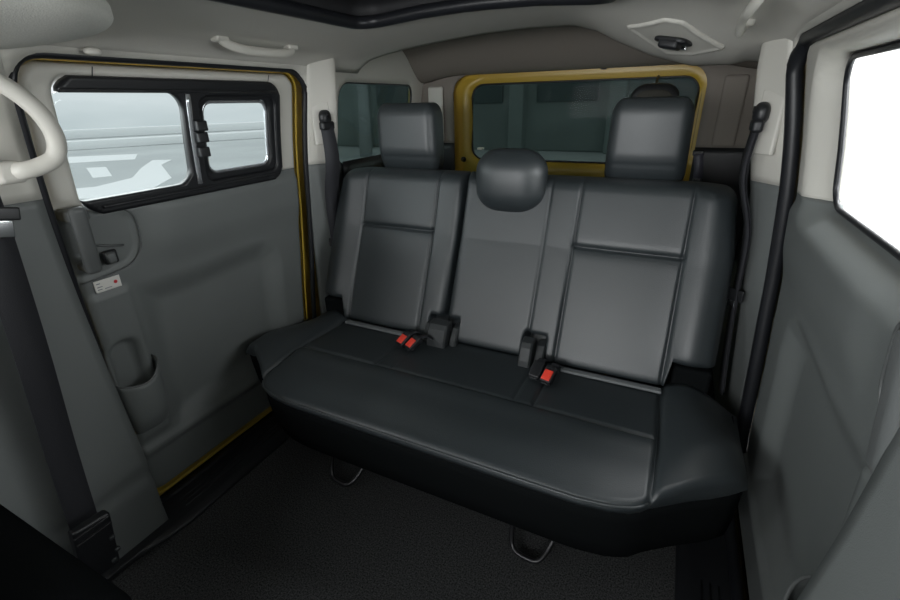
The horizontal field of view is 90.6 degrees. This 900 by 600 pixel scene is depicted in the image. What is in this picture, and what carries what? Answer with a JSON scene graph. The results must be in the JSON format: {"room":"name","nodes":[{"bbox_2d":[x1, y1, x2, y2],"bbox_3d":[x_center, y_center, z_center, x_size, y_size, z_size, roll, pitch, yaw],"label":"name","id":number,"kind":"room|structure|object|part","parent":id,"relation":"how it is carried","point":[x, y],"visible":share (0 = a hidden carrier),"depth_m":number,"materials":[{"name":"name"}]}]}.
{"room":"vehicle interior","nodes":[
{"label":"vehicle interior","id":0,"kind":"room"},
{"bbox_2d":[0,45,423,557],"bbox_3d":[-0.876,0.099,1.258,0.261,1.820,3.620,10,26,24],"label":"door frame","id":1,"kind":"structure","parent":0,"point":[121,483],"depth_m":1.15,"materials":[{"name":"grey plastic"}]},
{"bbox_3d":[-1.250,-0.086,0.199,0.093,0.408,1.700,10,26,24],"label":"pillar trim","id":2,"kind":"part","parent":1,"relation":"part of","materials":[{"name":"grey plastic"}]},
{"bbox_2d":[0,73,67,184],"bbox_3d":[-0.857,-0.335,0.840,0.188,0.223,0.066,-15,28,-28],"label":"handle","id":3,"kind":"object","parent":1,"relation":"attached to","point":[11,172],"visible":1,"depth_m":0.87,"materials":[{"name":"grey plastic"}]},
{"bbox_3d":[-0.864,-0.249,0.869,0.040,0.042,0.050,10,26,24],"label":"handle mount","id":4,"kind":"part","parent":3,"relation":"part of","materials":[{"name":"grey plastic"}]},
{"bbox_2d":[0,197,120,574],"bbox_3d":[-0.916,0.213,1.002,0.068,1.101,0.175,10,26,24],"label":"belt","id":5,"kind":"object","parent":1,"relation":"attached to","point":[91,533],"visible":0.96,"depth_m":1.00,"materials":[{"name":"black woven fabric webbing"},{"name":"black plastic"},{"name":"chrome"}]},
{"bbox_3d":[-0.879,-0.139,0.874,0.005,0.040,0.042,10,26,24],"label":"tongue plate","id":6,"kind":"part","parent":5,"relation":"part of","materials":[{"name":"silver metal"}]},
{"bbox_3d":[-1.300,0.551,0.518,0.092,1.017,1.700,10,26,24],"label":"pillar trim","id":7,"kind":"part","parent":1,"relation":"part of","materials":[{"name":"grey plastic"}]},
{"bbox_2d":[83,47,101,55],"bbox_3d":[-0.777,-0.540,0.967,0.022,0.016,0.034,10,26,24],"label":"coat hook","id":8,"kind":"object","parent":1,"relation":"attached to","point":[92,51],"visible":1,"depth_m":0.96,"materials":[{"name":"white plastic"}]},
{"bbox_3d":[-0.687,-0.626,1.203,0.064,0.262,1.000,10,26,24],"label":"door header trim","id":9,"kind":"part","parent":1,"relation":"part of","materials":[{"name":"grey plastic"}]},
{"bbox_2d":[17,60,303,487],"bbox_3d":[-0.761,-0.069,1.489,0.156,1.251,0.799,10,26,24],"label":"door","id":10,"kind":"structure","parent":1,"relation":"in","point":[176,293],"depth_m":1.42,"materials":[{"name":"grey plastic"}]},
{"bbox_3d":[-0.899,-0.202,1.061,0.062,0.030,0.046,10,26,24],"label":"handle mount","id":11,"kind":"part","parent":10,"relation":"part of","materials":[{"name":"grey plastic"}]},
{"bbox_3d":[-0.901,-0.085,1.113,0.050,0.024,0.034,10,26,24],"label":"handle mount","id":12,"kind":"part","parent":10,"relation":"part of","materials":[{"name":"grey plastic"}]},
{"bbox_3d":[-0.878,-0.141,1.073,0.041,0.167,0.036,10,26,24],"label":"handle","id":13,"kind":"part","parent":10,"relation":"part of","materials":[{"name":"grey plastic"}]},
{"bbox_3d":[-0.745,-0.493,1.292,0.093,0.317,0.790,10,26,24],"label":"trim","id":14,"kind":"part","parent":10,"relation":"part of","materials":[{"name":"grey plastic"}]},
{"bbox_2d":[53,75,282,213],"bbox_3d":[-0.739,-0.460,1.276,0.079,0.312,0.668,10,26,24],"label":"window","id":15,"kind":"structure","parent":10,"relation":"attached to","point":[191,96],"depth_m":1.28,"materials":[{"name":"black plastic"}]},
{"bbox_3d":[-0.707,-0.570,1.216,0.008,0.008,0.620,10,26,24],"label":"frame rail","id":16,"kind":"part","parent":15,"relation":"part of","materials":[{"name":"black plastic"}]},
{"bbox_3d":[-0.738,-0.341,1.349,0.008,0.008,0.580,10,26,24],"label":"frame rail","id":17,"kind":"part","parent":15,"relation":"part of","materials":[{"name":"black plastic"}]},
{"bbox_2d":[200,96,275,179],"bbox_3d":[-0.671,-0.521,1.420,0.057,0.242,0.292,10,26,24],"label":"window","id":18,"kind":"structure","parent":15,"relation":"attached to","point":[267,168],"depth_m":1.45,"materials":[{"name":"clear glass"}]},
{"bbox_3d":[-0.779,0.065,1.566,0.101,0.944,0.790,10,26,24],"label":"panel","id":19,"kind":"part","parent":10,"relation":"part of","materials":[{"name":"grey plastic"}]},
{"bbox_3d":[-0.915,0.092,1.276,0.174,1.820,3.620,10,26,24],"label":"panel","id":20,"kind":"part","parent":1,"relation":"part of","materials":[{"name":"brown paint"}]},
{"bbox_2d":[102,413,289,581],"bbox_3d":[-0.770,0.578,1.654,0.166,0.018,1.000,10,26,24],"label":"trim","id":21,"kind":"structure","parent":1,"relation":"attached to","point":[184,507],"depth_m":1.52,"materials":[{"name":"black plastic"}]},
{"bbox_2d":[311,102,339,245],"bbox_3d":[-0.470,-0.340,1.806,0.115,0.851,0.097,10,26,24],"label":"belt","id":22,"kind":"object","parent":1,"relation":"hanging from","point":[323,127],"visible":0.66,"depth_m":1.67,"materials":[{"name":"black fabric"}]},
{"bbox_3d":[-0.343,-0.244,2.285,0.153,0.987,0.937,10,26,24],"label":"trim","id":23,"kind":"part","parent":1,"relation":"part of","materials":[{"name":"grey plastic"}]},
{"bbox_3d":[-0.323,-0.886,1.980,0.168,0.438,0.937,10,26,24],"label":"trim","id":24,"kind":"part","parent":1,"relation":"part of","materials":[{"name":"grey plastic"}]},
{"bbox_2d":[337,82,411,163],"bbox_3d":[-0.344,-0.834,2.093,0.078,0.351,0.610,10,26,24],"label":"window","id":25,"kind":"structure","parent":1,"relation":"in","point":[359,104],"depth_m":2.00,"materials":[{"name":"clear glass"}]},
{"bbox_2d":[111,362,748,599],"bbox_3d":[-0.162,0.794,1.197,1.760,0.030,3.620,10,26,24],"label":"floor","id":26,"kind":"structure","parent":0,"point":[286,530],"depth_m":1.29,"materials":[{"name":"carpet"}]},
{"bbox_2d":[0,504,131,599],"bbox_3d":[-0.817,0.532,0.531,0.520,1.020,0.602,10,26,24],"label":"seat","id":27,"kind":"object","parent":26,"relation":"on","point":[33,566],"visible":1,"depth_m":0.69,"materials":[{"name":"black fabric"}]},
{"bbox_2d":[246,96,747,563],"bbox_3d":[0.068,0.015,1.430,1.576,1.192,0.878,10,26,24],"label":"seat","id":28,"kind":"object","parent":26,"relation":"on","point":[615,279],"visible":0.99,"depth_m":1.33,"materials":[{"name":"grey leather"}]},
{"bbox_3d":[-0.220,-0.209,1.734,0.556,0.557,0.322,10,26,24],"label":"backrest","id":29,"kind":"part","parent":28,"relation":"part of","materials":[{"name":"grey leather"}]},
{"bbox_2d":[396,330,420,347],"bbox_3d":[-0.142,0.131,1.558,0.100,0.046,0.036,-21,31,-37],"label":"belt","id":30,"kind":"object","parent":28,"relation":"on","point":[406,336],"visible":0.97,"depth_m":1.53,"materials":[{"name":"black plastic"}]},
{"bbox_2d":[405,334,432,351],"bbox_3d":[-0.107,0.143,1.529,0.100,0.046,0.036,-18,29,-32],"label":"belt","id":31,"kind":"object","parent":28,"relation":"on","point":[415,341],"visible":1,"depth_m":1.51,"materials":[{"name":"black plastic"}]},
{"bbox_3d":[-0.004,0.401,1.418,1.550,0.231,0.485,10,26,24],"label":"seat","id":32,"kind":"part","parent":28,"relation":"part of","materials":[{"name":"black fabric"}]},
{"bbox_2d":[246,310,747,513],"bbox_3d":[-0.008,0.262,1.359,1.576,0.089,0.505,10,26,24],"label":"seat cushion","id":33,"kind":"object","parent":28,"relation":"on","point":[604,438],"depth_m":1.23,"materials":[{"name":"grey leather"}]},
{"bbox_2d":[528,358,549,380],"bbox_3d":[0.275,0.206,1.366,0.036,0.046,0.102,14,28,31],"label":"belt","id":34,"kind":"object","parent":28,"relation":"on","point":[538,366],"visible":0.98,"depth_m":1.34,"materials":[{"name":"black plastic"}]},
{"bbox_2d":[540,363,563,385],"bbox_3d":[0.308,0.217,1.340,0.036,0.046,0.100,18,30,36],"label":"belt","id":35,"kind":"object","parent":28,"relation":"on","point":[550,372],"visible":1,"depth_m":1.31,"materials":[{"name":"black plastic"}]},
{"bbox_3d":[0.416,-0.097,1.447,0.850,0.557,0.322,10,26,24],"label":"backrest","id":36,"kind":"part","parent":28,"relation":"part of","materials":[{"name":"grey leather"}]},
{"bbox_2d":[47,0,842,82],"bbox_3d":[-0.089,-0.581,0.820,1.600,0.276,3.200,10,26,24],"label":"ceiling","id":37,"kind":"structure","parent":0,"point":[536,38],"depth_m":1.22,"materials":[{"name":"light grey fabric headliner"},{"name":"black plastic"}]},
{"bbox_2d":[0,0,113,48],"bbox_3d":[-0.798,-0.418,0.631,0.500,0.086,0.460,10,26,24],"label":"sun visor","id":38,"kind":"object","parent":37,"relation":"attached to","point":[23,23],"visible":1,"depth_m":0.64,"materials":[{"name":"fabric"}]},
{"bbox_2d":[210,35,297,57],"bbox_3d":[-0.532,-0.706,1.250,0.040,0.045,0.290,10,26,24],"label":"handle","id":39,"kind":"object","parent":37,"relation":"attached to","point":[289,50],"visible":0.98,"depth_m":1.22,"materials":[{"name":"grey plastic"}]},
{"bbox_3d":[-0.591,-0.671,1.144,0.030,0.016,0.040,10,26,24],"label":"handle mount","id":40,"kind":"part","parent":39,"relation":"part of","materials":[{"name":"grey plastic"}]},
{"bbox_3d":[-0.482,-0.765,1.349,0.030,0.016,0.040,10,26,24],"label":"handle mount","id":41,"kind":"part","parent":39,"relation":"part of","materials":[{"name":"grey plastic"}]},
{"bbox_2d":[208,0,615,28],"bbox_3d":[-0.139,-0.564,0.717,0.730,0.083,0.975,10,26,24],"label":"sunroof","id":42,"kind":"structure","parent":37,"relation":"attached to","point":[351,14],"depth_m":1.11,"materials":[{"name":"black glass"}]},
{"bbox_3d":[-0.139,-0.570,0.714,0.678,0.066,0.923,10,26,24],"label":"well trim","id":43,"kind":"part","parent":42,"relation":"part of","materials":[{"name":"black plastic"}]},
{"bbox_2d":[626,18,724,55],"bbox_3d":[0.569,-0.663,1.130,0.196,0.075,0.159,-12,26,-22],"label":"holder","id":44,"kind":"object","parent":37,"relation":"attached to","point":[670,36],"visible":1,"depth_m":1.11,"materials":[{"name":"grey plastic"}]},
{"bbox_2d":[735,0,763,37],"bbox_3d":[0.594,-0.561,0.881,0.040,0.060,0.280,10,26,24],"label":"handle","id":45,"kind":"object","parent":37,"relation":"attached to","point":[744,22],"visible":1,"depth_m":0.85,"materials":[{"name":"grey plastic"}]},
{"bbox_3d":[0.651,-0.607,0.976,0.030,0.016,0.040,10,26,24],"label":"handle mount","id":46,"kind":"part","parent":45,"relation":"part of","materials":[{"name":"grey plastic"}]},
{"bbox_2d":[421,64,756,260],"bbox_3d":[0.544,-0.509,2.249,1.680,1.460,0.032,10,26,24],"label":"wall","id":47,"kind":"structure","parent":0,"point":[726,116],"depth_m":1.86,"materials":[{"name":"grey plastic"}]},
{"bbox_2d":[454,64,706,180],"bbox_3d":[0.569,-0.498,2.309,1.240,1.330,0.073,10,26,24],"label":"door","id":48,"kind":"structure","parent":47,"relation":"in","point":[465,160],"depth_m":2.17,"materials":[{"name":"yellow paint"}]},
{"bbox_2d":[472,75,701,163],"bbox_3d":[0.589,-0.856,2.151,1.080,0.403,0.014,10,26,24],"label":"window","id":49,"kind":"structure","parent":48,"relation":"attached to","point":[568,121],"depth_m":2.18,"materials":[{"name":"clear glass"}]},
{"bbox_2d":[631,75,678,97],"bbox_3d":[0.881,-0.881,1.915,0.190,0.158,0.093,10,26,24],"label":"mirror","id":50,"kind":"object","parent":48,"relation":"attached to","point":[656,89],"visible":0.41,"depth_m":1.87,"materials":[{"name":"black plastic"}]},
{"bbox_2d":[692,150,704,181],"bbox_3d":[1.069,-0.571,1.926,0.055,0.146,0.032,10,26,24],"label":"strap","id":51,"kind":"object","parent":47,"relation":"hanging from","point":[698,155],"visible":0.77,"depth_m":1.91,"materials":[{"name":"grey fabric"}]},
{"bbox_2d":[712,0,899,599],"bbox_3d":[0.523,0.347,0.626,0.261,1.820,3.620,10,26,24],"label":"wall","id":52,"kind":"structure","parent":0,"point":[862,562],"depth_m":1.04,"materials":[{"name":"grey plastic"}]},
{"bbox_2d":[675,508,747,599],"bbox_3d":[0.610,0.823,1.030,0.166,0.018,1.000,10,26,24],"label":"trim","id":53,"kind":"structure","parent":52,"relation":"attached to","point":[701,568],"depth_m":1.21,"materials":[{"name":"black plastic"}]},
{"bbox_2d":[718,90,783,394],"bbox_3d":[0.798,-0.116,1.234,0.095,0.852,0.106,10,26,24],"label":"belt","id":54,"kind":"object","parent":52,"relation":"hanging from","point":[765,124],"visible":0.88,"depth_m":1.13,"materials":[{"name":"black fabric"}]},
{"bbox_3d":[0.815,0.008,1.290,0.006,0.020,0.022,-11,26,-20],"label":"tongue plate","id":55,"kind":"part","parent":54,"relation":"part of","materials":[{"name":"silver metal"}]},
{"bbox_3d":[1.043,0.001,1.659,0.153,0.987,0.937,10,26,24],"label":"trim","id":56,"kind":"part","parent":52,"relation":"part of","materials":[{"name":"grey plastic"}]},
{"bbox_3d":[0.562,0.354,0.609,0.174,1.820,3.620,10,26,24],"label":"panel","id":57,"kind":"part","parent":52,"relation":"part of","materials":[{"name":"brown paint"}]},
{"bbox_3d":[0.992,-0.653,1.386,0.168,0.438,0.937,10,26,24],"label":"trim","id":58,"kind":"part","parent":52,"relation":"part of","materials":[{"name":"grey plastic"}]},
{"bbox_2d":[738,6,899,599],"bbox_3d":[0.671,0.184,0.844,0.152,1.262,0.836,10,26,24],"label":"door","id":59,"kind":"structure","parent":52,"relation":"in","point":[827,411],"depth_m":0.87,"materials":[{"name":"grey plastic"}]},
{"bbox_3d":[0.702,0.328,0.907,0.100,0.947,0.814,10,26,24],"label":"panel","id":60,"kind":"part","parent":59,"relation":"part of","materials":[{"name":"grey plastic"}]},
{"bbox_3d":[0.649,-0.253,0.669,0.117,0.322,0.814,10,26,24],"label":"trim","id":61,"kind":"part","parent":59,"relation":"part of","materials":[{"name":"grey plastic"}]},
{"bbox_3d":[0.444,0.107,0.443,0.041,0.167,0.036,10,26,24],"label":"handle","id":62,"kind":"part","parent":59,"relation":"part of","materials":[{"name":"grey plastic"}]},
{"bbox_3d":[0.574,-0.403,0.634,0.064,0.262,1.000,10,26,24],"label":"door header trim","id":63,"kind":"part","parent":52,"relation":"part of","materials":[{"name":"grey plastic"}]},
{"bbox_3d":[0.106,0.800,-0.117,0.112,1.017,1.700,10,26,24],"label":"pillar trim","id":64,"kind":"part","parent":52,"relation":"part of","materials":[{"name":"grey plastic"}]},
{"label":"outside","id":65,"kind":"structure","parent":0,"visible":0},
{"bbox_2d":[66,129,265,204],"bbox_3d":[-0.419,1.420,0.875,80.000,0.001,80.000,10,26,24],"label":"ground","id":66,"kind":"structure","parent":65,"point":[232,153],"depth_m":15.71,"materials":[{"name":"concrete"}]},
{"bbox_2d":[87,167,111,177],"bbox_3d":[-10.191,-3.734,12.958,0.488,0.008,2.931,-20,30,-35],"label":"painted marking","id":67,"kind":"object","parent":66,"relation":"on","point":[96,172],"visible":1,"depth_m":12.78,"materials":[{"name":"white paint"}]},
{"bbox_2d":[68,154,136,162],"bbox_3d":[-13.028,-5.285,16.591,2.281,0.008,3.050,-15,27,-28],"label":"painted marking","id":68,"kind":"object","parent":66,"relation":"on","point":[80,159],"visible":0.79,"depth_m":16.48,"materials":[{"name":"white paint"}]},
{"bbox_2d":[76,160,170,198],"bbox_3d":[-8.694,-3.435,12.205,2.458,0.008,7.876,-8,25,-15],"label":"painted marking","id":69,"kind":"object","parent":66,"relation":"on","point":[153,174],"visible":0.66,"depth_m":10.66,"materials":[{"name":"white paint"}]},
{"bbox_2d":[63,121,263,139],"bbox_3d":[-18.724,-12.031,31.356,26.000,0.550,0.400,-19,29,-34],"label":"kerb","id":70,"kind":"structure","parent":66,"relation":"on","point":[217,127],"depth_m":29.95,"materials":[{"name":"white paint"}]},
{"bbox_2d":[67,130,264,150],"bbox_3d":[-13.595,-8.154,22.576,18.000,0.400,0.400,-19,29,-34],"label":"kerb","id":71,"kind":"object","parent":66,"relation":"on","point":[225,136],"visible":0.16,"depth_m":21.61,"materials":[{"name":"white paint"}]},
{"bbox_2d":[833,41,899,260],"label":"window","id":72,"kind":"structure","parent":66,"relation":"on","point":[871,191],"depth_m":3.82,"materials":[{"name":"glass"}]}
]}

